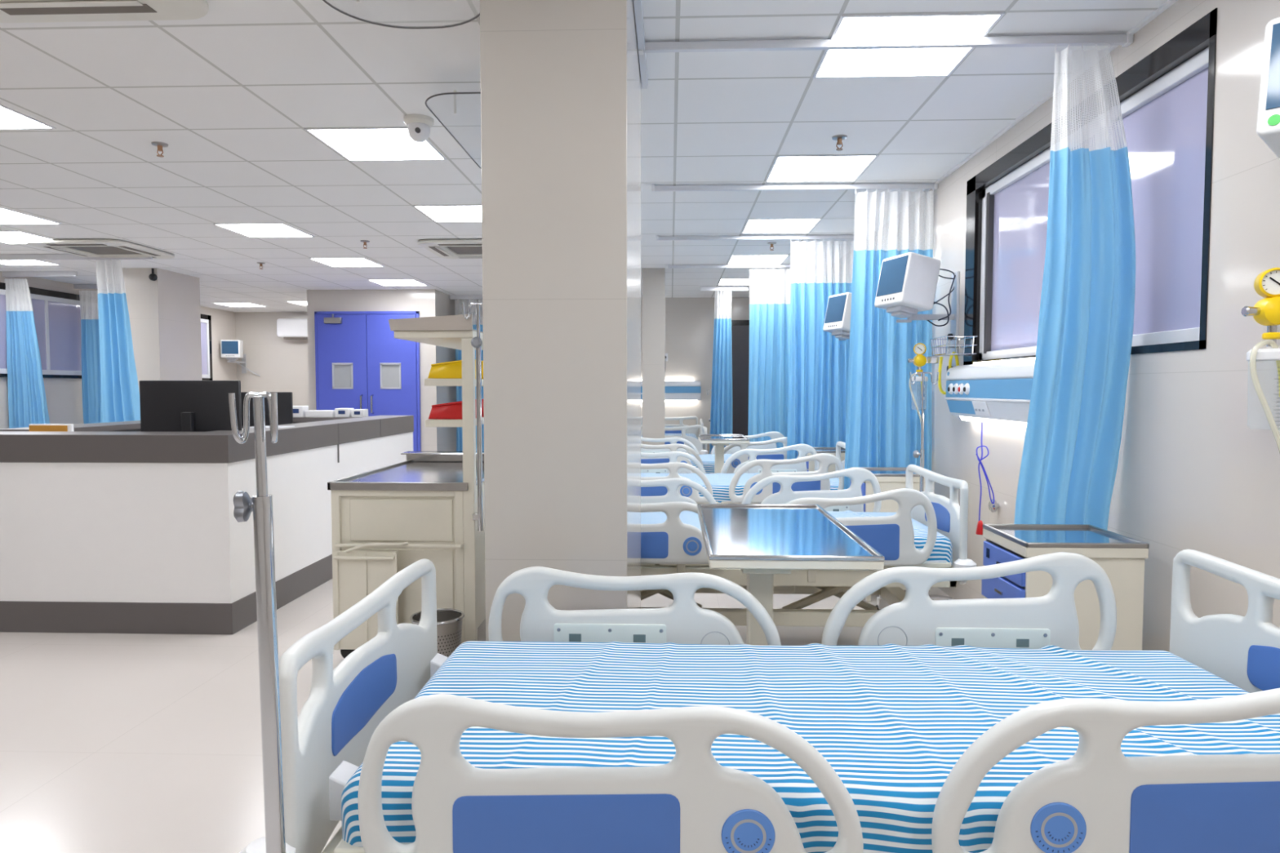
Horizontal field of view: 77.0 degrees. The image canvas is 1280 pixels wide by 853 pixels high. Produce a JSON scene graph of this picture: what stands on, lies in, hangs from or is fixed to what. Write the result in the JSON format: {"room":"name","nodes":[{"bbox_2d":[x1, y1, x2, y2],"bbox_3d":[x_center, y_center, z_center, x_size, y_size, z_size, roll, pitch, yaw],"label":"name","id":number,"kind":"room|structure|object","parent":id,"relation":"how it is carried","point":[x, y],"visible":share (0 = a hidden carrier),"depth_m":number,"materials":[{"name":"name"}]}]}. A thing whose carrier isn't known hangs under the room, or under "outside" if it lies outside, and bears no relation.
{"room":"hospital room","nodes":[
{"label":"hospital room","id":0,"kind":"room"},
{"bbox_2d":[0,271,236,428],"bbox_3d":[-7.771,-0.319,6.190,0.200,2.706,17.400,0,3,2],"label":"wall","id":1,"kind":"structure","parent":0,"point":[64,396],"depth_m":10.60,"materials":[{"name":"paint"}]},
{"bbox_2d":[0,282,97,378],"bbox_3d":[-7.490,-1.170,10.146,0.040,1.110,2.200,0,3,2],"label":"window","id":2,"kind":"structure","parent":1,"relation":"in","point":[57,314],"depth_m":10.27,"materials":[{"name":"black glass"}]},
{"bbox_2d":[200,314,213,380],"bbox_3d":[-7.388,-1.299,12.841,0.040,1.110,1.900,0,3,2],"label":"window","id":3,"kind":"structure","parent":1,"relation":"in","point":[206,320],"depth_m":13.63,"materials":[{"name":"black glass"}]},
{"bbox_2d":[120,267,202,391],"bbox_3d":[-5.742,-0.487,9.717,0.430,2.706,0.830,0,3,2],"label":"wall pillar","id":4,"kind":"structure","parent":0,"point":[165,315],"depth_m":9.38,"materials":[{"name":"paint"}]},
{"bbox_2d":[235,311,309,410],"bbox_3d":[-6.047,-0.726,14.721,3.000,2.706,0.200,0,3,2],"label":"wall","id":5,"kind":"structure","parent":0,"point":[282,364],"depth_m":14.62,"materials":[{"name":"paint"}]},
{"bbox_2d":[227,354,260,376],"bbox_3d":[-7.088,-1.104,14.392,0.344,0.407,0.500,0,3,2],"label":"bracket","id":6,"kind":"object","parent":5,"relation":"attached to","point":[243,362],"visible":0.99,"depth_m":14.62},
{"bbox_2d":[220,339,243,360],"bbox_3d":[-7.169,-1.336,14.131,0.310,0.360,0.224,0,3,-10],"label":"patient monitor","id":7,"kind":"object","parent":6,"relation":"attached to","point":[230,349],"visible":1,"depth_m":14.03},
{"bbox_2d":[276,318,307,339],"bbox_3d":[-5.976,-1.751,14.439,1.040,0.360,0.200,0,3,2],"label":"air conditioner","id":8,"kind":"object","parent":5,"relation":"attached to","point":[286,328],"visible":0.45,"depth_m":14.35,"materials":[{"name":"white plastic"}]},
{"bbox_2d":[306,288,457,451],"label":"wall","id":9,"kind":"structure","parent":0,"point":[429,302],"depth_m":11.28,"materials":[{"name":"paint"}]},
{"bbox_2d":[314,311,421,451],"bbox_3d":[-3.817,-0.407,11.256,1.470,2.400,0.119,0,3,2],"label":"door","id":10,"kind":"structure","parent":9,"relation":"attached to","point":[360,363],"depth_m":11.24,"materials":[{"name":"blue metal"}]},
{"bbox_2d":[0,565,953,852],"bbox_3d":[-2.832,1.092,6.070,10.085,0.100,17.400,0,3,2],"label":"floor","id":11,"kind":"structure","parent":0,"point":[110,743],"depth_m":3.14,"materials":[{"name":"tile"}]},
{"bbox_2d":[0,415,413,635],"bbox_3d":[-3.758,0.508,5.923,3.244,1.080,3.108,0,3,2],"label":"reception desk","id":12,"kind":"object","parent":11,"relation":"on","point":[101,532],"depth_m":4.35,"materials":[{"name":"white laminate"}]},
{"bbox_2d":[29,423,74,431],"bbox_3d":[-3.483,0.174,4.764,0.260,0.378,0.026,0,3,2],"label":"book","id":13,"kind":"object","parent":12,"relation":"on","point":[33,427],"visible":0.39,"depth_m":4.75,"materials":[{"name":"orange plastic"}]},
{"bbox_2d":[0,417,356,431],"bbox_3d":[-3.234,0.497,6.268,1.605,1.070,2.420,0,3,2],"label":"countertop","id":14,"kind":"structure","parent":12,"relation":"attached to","point":[122,426],"depth_m":5.75,"materials":[{"name":"grey laminate"}]},
{"bbox_2d":[139,380,241,431],"bbox_3d":[-2.663,0.046,4.752,0.600,0.635,0.200,0,3,2],"label":"computer monitor","id":15,"kind":"object","parent":12,"relation":"on","point":[166,406],"visible":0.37,"depth_m":4.75,"materials":[{"name":"black plastic"}]},
{"bbox_2d":[240,391,293,426],"bbox_3d":[-2.872,0.019,6.101,0.460,0.560,0.200,0,3,2],"label":"computer monitor","id":16,"kind":"object","parent":12,"relation":"on","point":[285,404],"visible":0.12,"depth_m":6.10,"materials":[{"name":"black plastic"}]},
{"bbox_2d":[327,314,485,657],"bbox_3d":[-1.121,0.284,4.375,0.720,1.674,1.318,0,3,2],"label":"trolley","id":17,"kind":"object","parent":11,"relation":"on","point":[385,520],"visible":0.7,"depth_m":3.83,"materials":[{"name":"beige metal"}]},
{"bbox_2d":[343,462,484,484],"bbox_3d":[-1.126,0.259,4.413,0.672,0.022,1.220,0,3,2],"label":"countertop","id":18,"kind":"structure","parent":17,"relation":"on","point":[411,472],"depth_m":4.30,"materials":[{"name":"metal"}]},
{"bbox_2d":[388,314,483,333],"bbox_3d":[-0.958,-0.516,4.362,0.395,0.075,1.215,0,3,2],"label":"shelf","id":19,"kind":"object","parent":17,"relation":"on","point":[451,324],"depth_m":3.76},
{"bbox_2d":[394,330,483,350],"bbox_3d":[-0.947,-0.462,4.372,0.375,0.035,1.200,0,3,2],"label":"shelf","id":20,"kind":"object","parent":17,"relation":"attached to","point":[447,339],"depth_m":3.78,"materials":[{"name":"beige metal"}]},
{"bbox_2d":[427,359,475,378],"bbox_3d":[-0.907,-0.280,3.908,0.210,0.093,0.177,0,3,2],"label":"storage bin","id":21,"kind":"object","parent":17,"relation":"on","point":[448,370],"visible":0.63,"depth_m":3.83,"materials":[{"name":"yellow plastic"}]},
{"bbox_2d":[428,399,476,418],"bbox_3d":[-0.907,-0.086,3.917,0.210,0.093,0.177,0,3,2],"label":"storage bin","id":22,"kind":"object","parent":17,"relation":"on","point":[451,410],"visible":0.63,"depth_m":3.84,"materials":[{"name":"red plastic"}]},
{"bbox_2d":[424,378,483,386],"bbox_3d":[-0.895,-0.237,4.381,0.210,0.035,1.160,0,3,2],"label":"shelf","id":23,"kind":"object","parent":17,"relation":"attached to","point":[428,382],"depth_m":3.80,"materials":[{"name":"beige metal"}]},
{"bbox_2d":[424,417,484,426],"bbox_3d":[-0.895,-0.042,4.390,0.210,0.035,1.160,0,3,2],"label":"shelf","id":24,"kind":"object","parent":17,"relation":"attached to","point":[465,421],"depth_m":3.81,"materials":[{"name":"beige metal"}]},
{"bbox_2d":[462,302,483,531],"bbox_3d":[-0.748,-0.042,3.749,0.125,1.066,0.095,2,3,33],"label":"pole","id":25,"kind":"object","parent":17,"relation":"attached to","point":[476,342],"visible":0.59,"depth_m":3.75,"materials":[{"name":"silver metal"}]},
{"bbox_2d":[409,608,464,657],"bbox_3d":[-0.911,1.002,3.619,0.240,0.312,0.240,0,3,2],"label":"trash can","id":26,"kind":"object","parent":11,"relation":"on","point":[449,620],"visible":0.29,"depth_m":3.55,"materials":[{"name":"metal"}]},
{"bbox_2d":[640,416,707,454],"bbox_3d":[0.444,0.344,11.191,1.101,0.905,2.180,0,3,2],"label":"hospital bed","id":27,"kind":"object","parent":11,"relation":"on","point":[682,428],"visible":0.3,"depth_m":10.14,"materials":[{"name":"white plastic"}]},
{"bbox_2d":[640,431,786,473],"bbox_3d":[0.639,0.500,7.923,2.180,0.905,1.101,0,3,2],"label":"hospital bed","id":28,"kind":"object","parent":11,"relation":"on","point":[775,437],"visible":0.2,"depth_m":7.48,"materials":[{"name":"white plastic"}]},
{"bbox_2d":[688,453,733,473],"bbox_3d":[0.670,0.364,7.957,1.928,0.144,0.829,0,3,2],"label":"mattress","id":29,"kind":"object","parent":28,"relation":"on","point":[708,460],"visible":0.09,"depth_m":7.58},
{"bbox_2d":[697,434,750,473],"bbox_3d":[0.723,0.540,7.042,0.409,0.906,0.664,0,3,2],"label":"table","id":30,"kind":"object","parent":11,"relation":"on","point":[719,441],"visible":0.54,"depth_m":6.86,"materials":[{"name":"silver metal"}]},
{"bbox_2d":[697,435,749,444],"bbox_3d":[0.723,0.114,7.021,0.405,0.026,0.660,0,3,2],"label":"tray","id":31,"kind":"object","parent":30,"relation":"on","point":[703,439],"depth_m":6.70,"materials":[{"name":"silver metal"}]},
{"bbox_2d":[640,441,845,504],"bbox_3d":[0.558,0.589,6.056,2.180,0.905,1.101,0,3,2],"label":"hospital bed","id":32,"kind":"object","parent":11,"relation":"on","point":[797,466],"visible":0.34,"depth_m":5.61,"materials":[{"name":"white plastic"}]},
{"bbox_2d":[640,472,844,503],"bbox_3d":[0.589,0.453,6.091,1.928,0.144,0.829,0,3,2],"label":"mattress","id":33,"kind":"object","parent":32,"relation":"on","point":[720,482],"visible":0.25,"depth_m":5.87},
{"bbox_2d":[238,549,1279,852],"bbox_3d":[0.410,0.795,1.741,2.180,0.905,1.101,0,3,2],"label":"hospital bed","id":34,"kind":"object","parent":11,"relation":"on","point":[1099,799],"visible":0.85,"depth_m":1.30,"materials":[{"name":"white plastic"}]},
{"bbox_2d":[228,391,285,852],"bbox_3d":[-0.570,0.406,1.236,0.076,0.917,0.047,-1,3,2],"label":"pole","id":35,"kind":"object","parent":34,"relation":"on","point":[261,504],"visible":1,"depth_m":1.22,"materials":[{"name":"silver metal"}]},
{"bbox_2d":[341,640,1279,852],"bbox_3d":[0.441,0.658,1.775,1.928,0.145,0.827,0,3,2],"label":"mattress","id":36,"kind":"object","parent":34,"relation":"on","point":[892,721],"visible":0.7,"depth_m":1.72,"materials":[{"name":"fabric"}]},
{"bbox_2d":[697,503,884,645],"bbox_3d":[0.465,0.769,2.822,0.498,0.851,1.029,0,3,2],"label":"table","id":37,"kind":"object","parent":11,"relation":"on","point":[762,541],"visible":0.45,"depth_m":2.52,"materials":[{"name":"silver metal"}]},
{"bbox_2d":[697,511,884,569],"bbox_3d":[0.465,0.371,2.803,0.494,0.026,1.025,0,3,2],"label":"tray","id":38,"kind":"object","parent":37,"relation":"on","point":[743,540],"depth_m":2.52,"materials":[{"name":"silver metal"}]},
{"bbox_2d":[640,464,976,626],"bbox_3d":[0.474,0.682,4.101,2.180,0.905,1.101,0,3,2],"label":"hospital bed","id":39,"kind":"object","parent":11,"relation":"on","point":[672,546],"visible":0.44,"depth_m":3.70,"materials":[{"name":"white plastic"}]},
{"bbox_2d":[640,510,952,564],"bbox_3d":[0.505,0.546,4.135,1.928,0.144,0.829,0,3,2],"label":"mattress","id":40,"kind":"object","parent":39,"relation":"on","point":[942,552],"visible":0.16,"depth_m":4.05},
{"bbox_2d":[805,447,845,472],"bbox_3d":[1.637,0.596,6.989,0.455,0.803,0.422,0,3,2],"label":"base cabinet","id":41,"kind":"object","parent":11,"relation":"on","point":[810,464],"visible":0.03,"depth_m":6.78,"materials":[{"name":"beige metal"}]},
{"bbox_2d":[849,466,930,601],"bbox_3d":[1.599,0.683,5.172,0.435,0.803,0.422,0,3,2],"label":"base cabinet","id":42,"kind":"object","parent":11,"relation":"on","point":[889,478],"visible":0.1,"depth_m":4.96,"materials":[{"name":"beige metal"}]},
{"bbox_2d":[909,372,952,599],"bbox_3d":[1.683,0.387,4.824,0.462,1.426,0.420,0,3,2],"label":"pole","id":43,"kind":"object","parent":11,"relation":"on","point":[916,454],"visible":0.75,"depth_m":4.78,"materials":[{"name":"silver metal"}]},
{"bbox_2d":[981,524,1149,650],"bbox_3d":[1.524,0.789,2.948,0.425,0.803,0.387,0,3,2],"label":"base cabinet","id":44,"kind":"object","parent":11,"relation":"on","point":[1122,557],"visible":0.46,"depth_m":2.76,"materials":[{"name":"beige metal"}]},
{"bbox_2d":[480,0,640,641],"bbox_3d":[-0.238,-0.168,3.032,0.442,2.706,1.150,0,3,2],"label":"wall pillar","id":45,"kind":"structure","parent":0,"point":[561,79],"depth_m":2.45,"materials":[{"name":"paint"}]},
{"bbox_2d":[0,0,1168,312],"bbox_3d":[-2.832,-1.711,5.936,10.085,0.100,17.400,0,3,2],"label":"ceiling","id":46,"kind":"structure","parent":0,"point":[233,91],"depth_m":4.21,"materials":[{"name":"tile"}]},
{"bbox_2d":[0,231,55,244],"bbox_3d":[-5.724,-1.726,7.348,0.596,0.006,0.596,0,3,2],"label":"recessed light","id":47,"kind":"object","parent":46,"relation":"in","point":[6,237],"visible":0.65,"depth_m":7.35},
{"bbox_2d":[0,104,56,129],"bbox_3d":[-3.400,-1.564,3.971,0.596,0.006,0.596,0,3,2],"label":"recessed light","id":48,"kind":"object","parent":46,"relation":"in","point":[10,119],"visible":1,"depth_m":4.15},
{"bbox_2d":[0,260,60,265],"bbox_3d":[-6.774,-1.790,8.687,0.596,0.006,0.596,0,3,2],"label":"recessed light","id":49,"kind":"object","parent":46,"relation":"in","point":[2,262],"visible":0.75,"depth_m":8.84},
{"bbox_2d":[0,207,62,224],"bbox_3d":[-5.147,-1.682,6.446,0.596,0.006,0.596,0,3,2],"label":"recessed light","id":50,"kind":"object","parent":46,"relation":"in","point":[7,216],"visible":1,"depth_m":6.54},
{"bbox_2d":[1,271,77,276],"bbox_3d":[-7.093,-1.801,9.500,0.900,0.061,0.028,0,3,2],"label":"rail","id":51,"kind":"object","parent":46,"relation":"attached to","point":[33,273],"visible":1,"depth_m":9.48,"materials":[{"name":"metal"}]},
{"bbox_2d":[4,278,49,428],"bbox_3d":[-7.264,-0.607,9.562,0.523,2.280,0.175,0,3,2],"label":"privacy curtain","id":52,"kind":"object","parent":51,"relation":"hanging from","point":[27,400],"visible":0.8,"depth_m":9.54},
{"bbox_2d":[0,253,152,260],"bbox_3d":[-6.289,-1.742,8.270,2.600,0.061,0.028,0,3,2],"label":"rail","id":53,"kind":"object","parent":46,"relation":"attached to","point":[2,256],"visible":0.61,"depth_m":8.25,"materials":[{"name":"metal"}]},
{"bbox_2d":[95,259,140,422],"bbox_3d":[-5.329,-0.557,8.299,0.539,2.300,0.188,0,3,2],"label":"privacy curtain","id":54,"kind":"object","parent":53,"relation":"hanging from","point":[119,386],"visible":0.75,"depth_m":8.26,"materials":[{"name":"fabric"}]},
{"bbox_2d":[74,284,120,288],"bbox_3d":[-7.050,-1.856,10.648,0.900,0.061,0.028,0,3,2],"label":"rail","id":55,"kind":"object","parent":46,"relation":"attached to","point":[76,286],"visible":0.44,"depth_m":10.64,"materials":[{"name":"metal"}]},
{"bbox_2d":[79,290,121,423],"bbox_3d":[-7.070,-0.661,10.704,0.734,2.280,0.163,0,3,2],"label":"privacy curtain","id":56,"kind":"object","parent":55,"relation":"hanging from","point":[90,344],"visible":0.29,"depth_m":10.69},
{"bbox_2d":[26,239,174,258],"bbox_3d":[-5.253,-1.728,7.881,0.940,0.037,0.940,0,3,2],"label":"air conditioner","id":57,"kind":"object","parent":46,"relation":"attached to","point":[103,248],"depth_m":7.77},
{"bbox_2d":[65,246,140,254],"bbox_3d":[-5.253,-1.736,7.880,0.500,0.012,0.500,0,3,2],"label":"ceiling vent","id":58,"kind":"object","parent":57,"relation":"in","point":[86,250],"depth_m":7.90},
{"bbox_2d":[0,0,208,22],"bbox_3d":[-2.005,-1.470,2.480,0.940,0.037,0.940,0,3,2],"label":"air conditioner","id":59,"kind":"object","parent":46,"relation":"attached to","point":[11,11],"depth_m":2.85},
{"bbox_2d":[213,222,314,237],"bbox_3d":[-3.264,-1.710,7.015,0.596,0.006,0.596,0,3,2],"label":"recessed light","id":60,"kind":"object","parent":46,"relation":"in","point":[248,229],"visible":1,"depth_m":6.98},
{"bbox_2d":[308,257,384,266],"bbox_3d":[-3.197,-1.795,8.802,0.596,0.006,0.596,0,3,2],"label":"recessed light","id":61,"kind":"object","parent":46,"relation":"in","point":[333,262],"visible":1,"depth_m":8.78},
{"bbox_2d":[304,127,446,160],"bbox_3d":[-1.472,-1.592,4.548,0.596,0.006,0.596,0,3,2],"label":"recessed light","id":62,"kind":"object","parent":46,"relation":"in","point":[353,144],"visible":0.83,"depth_m":4.52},
{"bbox_2d":[368,279,427,285],"bbox_3d":[-3.153,-1.876,10.499,0.596,0.006,0.596,0,3,2],"label":"recessed light","id":63,"kind":"object","parent":46,"relation":"in","point":[387,282],"visible":1,"depth_m":10.49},
{"bbox_2d":[322,0,479,29],"bbox_3d":[-0.779,-1.435,2.350,0.547,0.109,0.977,0,3,2],"label":"rail","id":64,"kind":"object","parent":46,"relation":"hanging from","point":[324,1],"visible":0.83,"depth_m":2.80,"materials":[{"name":"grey metal"}]},
{"bbox_2d":[403,114,433,142],"bbox_3d":[-1.133,-1.516,4.118,0.150,0.116,0.150,0,3,2],"label":"ceiling camera","id":65,"kind":"object","parent":46,"relation":"attached to","point":[419,126],"visible":1,"depth_m":4.07,"materials":[{"name":"white plastic"}]},
{"bbox_2d":[413,204,481,222],"bbox_3d":[-1.403,-1.678,6.345,0.596,0.006,0.596,0,3,2],"label":"recessed light","id":66,"kind":"object","parent":46,"relation":"in","point":[437,213],"visible":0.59,"depth_m":6.29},
{"bbox_2d":[417,239,482,258],"bbox_3d":[-1.601,-1.728,7.873,0.940,0.037,0.940,0,3,2],"label":"air conditioner","id":67,"kind":"object","parent":46,"relation":"attached to","point":[455,248],"depth_m":7.75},
{"bbox_2d":[446,246,482,253],"bbox_3d":[-1.601,-1.736,7.872,0.500,0.012,0.500,0,3,2],"label":"ceiling vent","id":68,"kind":"object","parent":67,"relation":"in","point":[453,250],"depth_m":7.89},
{"bbox_2d":[425,90,481,168],"bbox_3d":[-0.693,-1.519,4.111,0.507,0.109,1.307,0,3,2],"label":"rail","id":69,"kind":"object","parent":46,"relation":"hanging from","point":[455,92],"visible":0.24,"depth_m":3.72,"materials":[{"name":"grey metal"}]},
{"bbox_2d":[449,295,482,299],"bbox_3d":[-2.333,-1.916,11.919,0.970,0.061,0.028,0,3,2],"label":"rail","id":70,"kind":"object","parent":46,"relation":"attached to","point":[451,297],"visible":0.49,"depth_m":11.91,"materials":[{"name":"metal"}]},
{"bbox_2d":[454,299,484,451],"bbox_3d":[-2.380,-0.732,11.978,0.747,2.300,0.159,0,3,2],"label":"privacy curtain","id":71,"kind":"object","parent":70,"relation":"hanging from","point":[458,353],"visible":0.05,"depth_m":11.96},
{"bbox_2d":[633,0,648,88],"bbox_3d":[-0.029,-1.463,2.266,0.028,0.036,2.660,0,3,2],"label":"rail","id":72,"kind":"object","parent":46,"relation":"attached to","point":[637,4],"visible":1,"depth_m":3.08,"materials":[{"name":"metal"}]},
{"bbox_2d":[700,286,748,291],"bbox_3d":[1.140,-1.867,10.888,0.650,0.061,0.028,0,3,2],"label":"rail","id":73,"kind":"object","parent":46,"relation":"attached to","point":[702,288],"visible":1,"depth_m":10.88,"materials":[{"name":"metal"}]},
{"bbox_2d":[709,290,732,453],"bbox_3d":[1.105,-0.687,10.944,0.323,2.308,0.160,0,3,2],"label":"privacy curtain","id":74,"kind":"object","parent":73,"relation":"hanging from","point":[721,420],"visible":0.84,"depth_m":10.93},
{"bbox_2d":[666,263,831,268],"bbox_3d":[1.207,-1.782,8.936,1.832,0.045,0.044,0,3,2],"label":"rail","id":75,"kind":"object","parent":46,"relation":"attached to","point":[667,265],"visible":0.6,"depth_m":8.93,"materials":[{"name":"metal"}]},
{"bbox_2d":[747,268,826,448],"bbox_3d":[1.656,-0.593,8.977,0.897,2.308,0.128,0,3,2],"label":"privacy curtain","id":76,"kind":"object","parent":75,"relation":"hanging from","point":[769,324],"visible":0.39,"depth_m":8.97,"materials":[{"name":"fabric"}]},
{"bbox_2d":[727,254,789,264],"bbox_3d":[1.254,-1.786,8.603,0.596,0.006,0.596,0,3,2],"label":"recessed light","id":77,"kind":"object","parent":46,"relation":"in","point":[734,259],"visible":1,"depth_m":8.56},
{"bbox_2d":[656,235,869,241],"bbox_3d":[1.103,-1.701,7.241,1.912,0.045,0.044,0,3,2],"label":"rail","id":78,"kind":"object","parent":46,"relation":"attached to","point":[821,237],"visible":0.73,"depth_m":7.23,"materials":[{"name":"metal"}]},
{"bbox_2d":[786,239,862,459],"bbox_3d":[1.682,-0.522,7.273,0.702,2.330,0.146,0,3,2],"label":"privacy curtain","id":79,"kind":"object","parent":78,"relation":"hanging from","point":[819,362],"visible":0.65,"depth_m":7.26,"materials":[{"name":"blue fabric"}]},
{"bbox_2d":[741,217,822,233],"bbox_3d":[1.187,-1.701,6.827,0.596,0.006,0.596,0,3,2],"label":"recessed light","id":80,"kind":"object","parent":46,"relation":"in","point":[802,225],"visible":1,"depth_m":6.80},
{"bbox_2d":[651,182,937,192],"bbox_3d":[1.034,-1.614,5.424,1.912,0.045,0.044,0,3,2],"label":"rail","id":81,"kind":"object","parent":46,"relation":"attached to","point":[874,186],"visible":1,"depth_m":5.41,"materials":[{"name":"metal"}]},
{"bbox_2d":[844,188,933,489],"bbox_3d":[1.686,-0.436,5.458,0.590,2.330,0.136,0,3,2],"label":"privacy curtain","id":82,"kind":"object","parent":81,"relation":"hanging from","point":[883,424],"visible":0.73,"depth_m":5.45,"materials":[{"name":"blue fabric"}]},
{"bbox_2d":[764,154,878,182],"bbox_3d":[1.119,-1.616,5.050,0.596,0.006,0.596,0,3,2],"label":"recessed light","id":83,"kind":"object","parent":46,"relation":"in","point":[789,168],"visible":1,"depth_m":5.01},
{"bbox_2d":[638,31,1133,54],"bbox_3d":[0.949,-1.506,3.158,1.912,0.045,0.044,0,3,2],"label":"rail","id":84,"kind":"object","parent":46,"relation":"attached to","point":[1125,40],"visible":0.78,"depth_m":3.15,"materials":[{"name":"metal"}]},
{"bbox_2d":[1013,44,1135,529],"bbox_3d":[1.685,-0.325,3.158,0.419,2.329,0.169,0,3,2],"label":"privacy curtain","id":85,"kind":"object","parent":84,"relation":"hanging from","point":[1069,461],"visible":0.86,"depth_m":3.12,"materials":[{"name":"blue fabric"}]},
{"bbox_2d":[812,12,1004,78],"bbox_3d":[1.051,-1.530,3.253,0.596,0.006,0.596,0,3,2],"label":"recessed light","id":86,"kind":"object","parent":46,"relation":"in","point":[920,62],"visible":0.86,"depth_m":3.26,"materials":[{"name":"plastic"}]},
{"bbox_2d":[457,297,788,453],"bbox_3d":[-0.177,-0.617,12.440,5.265,2.706,0.200,0,3,2],"label":"wall","id":87,"kind":"structure","parent":0,"point":[689,322],"depth_m":12.28,"materials":[{"name":"paint"}]},
{"bbox_2d":[640,379,701,401],"bbox_3d":[0.269,-0.543,12.256,1.310,0.336,0.142,0,3,2],"label":"panel","id":88,"kind":"object","parent":87,"relation":"attached to","point":[676,390],"visible":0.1,"depth_m":12.20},
{"bbox_2d":[731,320,749,435],"bbox_3d":[1.584,-0.434,12.237,0.880,2.360,0.070,0,3,2],"label":"door","id":89,"kind":"structure","parent":87,"relation":"in","point":[740,328],"depth_m":12.24,"materials":[{"name":"black metal"}]},
{"bbox_2d":[642,267,665,444],"bbox_3d":[0.166,-0.477,9.514,0.259,2.706,0.450,0,3,2],"label":"wall pillar","id":90,"kind":"structure","parent":0,"point":[653,278],"depth_m":9.27,"materials":[{"name":"paint"}]},
{"bbox_2d":[789,0,1279,651],"bbox_3d":[2.068,-0.252,4.789,0.200,2.706,15.340,0,3,2],"label":"wall","id":91,"kind":"structure","parent":0,"point":[1198,468],"depth_m":2.71,"materials":[{"name":"paint"}]},
{"bbox_2d":[907,342,938,422],"bbox_3d":[1.760,-0.242,5.004,0.183,0.553,0.117,0,3,2],"label":"pressure regulator","id":92,"kind":"object","parent":91,"relation":"attached to","point":[919,361],"visible":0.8,"depth_m":4.98,"materials":[{"name":"metal"}]},
{"bbox_2d":[911,376,928,392],"bbox_3d":[1.741,-0.207,5.014,0.102,0.208,0.102,0,3,2],"label":"jar","id":93,"kind":"object","parent":92,"relation":"on","point":[917,378],"depth_m":4.97,"materials":[{"name":"clear plastic"}]},
{"bbox_2d":[896,268,959,371],"bbox_3d":[1.792,-0.633,5.031,0.370,0.706,0.100,0,3,2],"label":"bracket","id":94,"kind":"object","parent":91,"relation":"attached to","point":[953,315],"visible":0.74,"depth_m":5.01,"materials":[{"name":"metal"}]},
{"bbox_2d":[874,252,941,318],"bbox_3d":[1.648,-0.861,4.965,0.271,0.379,0.310,-1,3,-16],"label":"patient monitor","id":95,"kind":"object","parent":94,"relation":"attached to","point":[907,285],"visible":1,"depth_m":4.84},
{"bbox_2d":[929,336,977,355],"bbox_3d":[1.874,-0.480,4.815,0.185,0.106,0.284,0,3,2],"label":"wire basket","id":96,"kind":"object","parent":91,"relation":"attached to","point":[937,338],"visible":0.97,"depth_m":4.78,"materials":[{"name":"silver metal"}]},
{"bbox_2d":[787,0,1177,297],"bbox_3d":[1.958,-1.597,4.729,0.020,0.012,14.940,0,3,2],"label":"trim","id":97,"kind":"structure","parent":91,"relation":"attached to","point":[1166,5],"depth_m":3.94,"materials":[{"name":"white plastic"}]},
{"bbox_2d":[945,357,1035,427],"bbox_3d":[1.874,-0.179,4.203,0.142,0.336,1.310,0,3,2],"label":"panel","id":98,"kind":"object","parent":91,"relation":"attached to","point":[997,393],"visible":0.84,"depth_m":4.18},
{"bbox_2d":[972,400,991,417],"bbox_3d":[1.841,-0.095,4.339,0.032,0.080,0.190,0,3,2],"label":"socket","id":99,"kind":"object","parent":98,"relation":"attached to","point":[981,408],"depth_m":4.32,"materials":[{"name":"white plastic"}]},
{"bbox_2d":[975,417,994,534],"bbox_3d":[1.836,0.266,4.280,0.094,0.620,0.046,0,3,2],"label":"cord","id":100,"kind":"object","parent":98,"relation":"hanging from","point":[980,526],"visible":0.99,"depth_m":4.28,"materials":[{"name":"purple plastic"}]},
{"bbox_2d":[960,416,1026,427],"bbox_3d":[1.904,-0.022,4.175,0.080,0.025,1.140,0,3,2],"label":"light","id":101,"kind":"object","parent":98,"relation":"attached to","point":[1005,420],"depth_m":4.16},
{"bbox_2d":[973,357,1035,363],"bbox_3d":[1.905,-0.340,4.119,0.035,0.006,0.960,0,3,2],"label":"light","id":102,"kind":"object","parent":98,"relation":"on","point":[1028,358],"depth_m":4.10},
{"bbox_2d":[963,8,1217,364],"bbox_3d":[1.973,-0.866,3.759,0.094,1.112,2.215,0,3,2],"label":"window","id":103,"kind":"structure","parent":91,"relation":"in","point":[1166,99],"depth_m":3.12,"materials":[{"name":"glass"}]},
{"bbox_2d":[1240,267,1279,453],"bbox_3d":[1.792,-0.142,2.251,0.198,0.598,0.127,0,3,2],"label":"pressure regulator","id":104,"kind":"object","parent":91,"relation":"attached to","point":[1266,312],"visible":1,"depth_m":2.23,"materials":[{"name":"metal"}]},
{"bbox_2d":[1246,348,1279,417],"bbox_3d":[1.772,-0.104,2.262,0.110,0.225,0.110,0,3,2],"label":"jar","id":105,"kind":"object","parent":104,"relation":"on","point":[1260,354],"depth_m":2.22,"materials":[{"name":"clear plastic"}]},
{"bbox_3d":[1.763,-0.766,2.001,0.200,0.400,0.100,0,3,2],"label":"bracket","id":106,"kind":"object","parent":91,"relation":"attached to","visible":0},
{"bbox_2d":[1256,17,1279,159],"bbox_3d":[1.772,-0.855,2.011,0.263,0.376,0.310,-2,3,-38],"label":"patient monitor","id":107,"kind":"object","parent":106,"relation":"attached to","point":[1268,128],"visible":1,"depth_m":2.05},
{"bbox_3d":[1.878,-0.723,6.907,0.340,0.706,0.100,0,3,2],"label":"bracket","id":108,"kind":"object","parent":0,"visible":0},
{"bbox_2d":[822,292,851,339],"bbox_3d":[1.748,-0.930,6.812,0.271,0.379,0.310,-1,3,-18],"label":"patient monitor","id":109,"kind":"object","parent":108,"relation":"attached to","point":[837,317],"visible":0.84,"depth_m":6.73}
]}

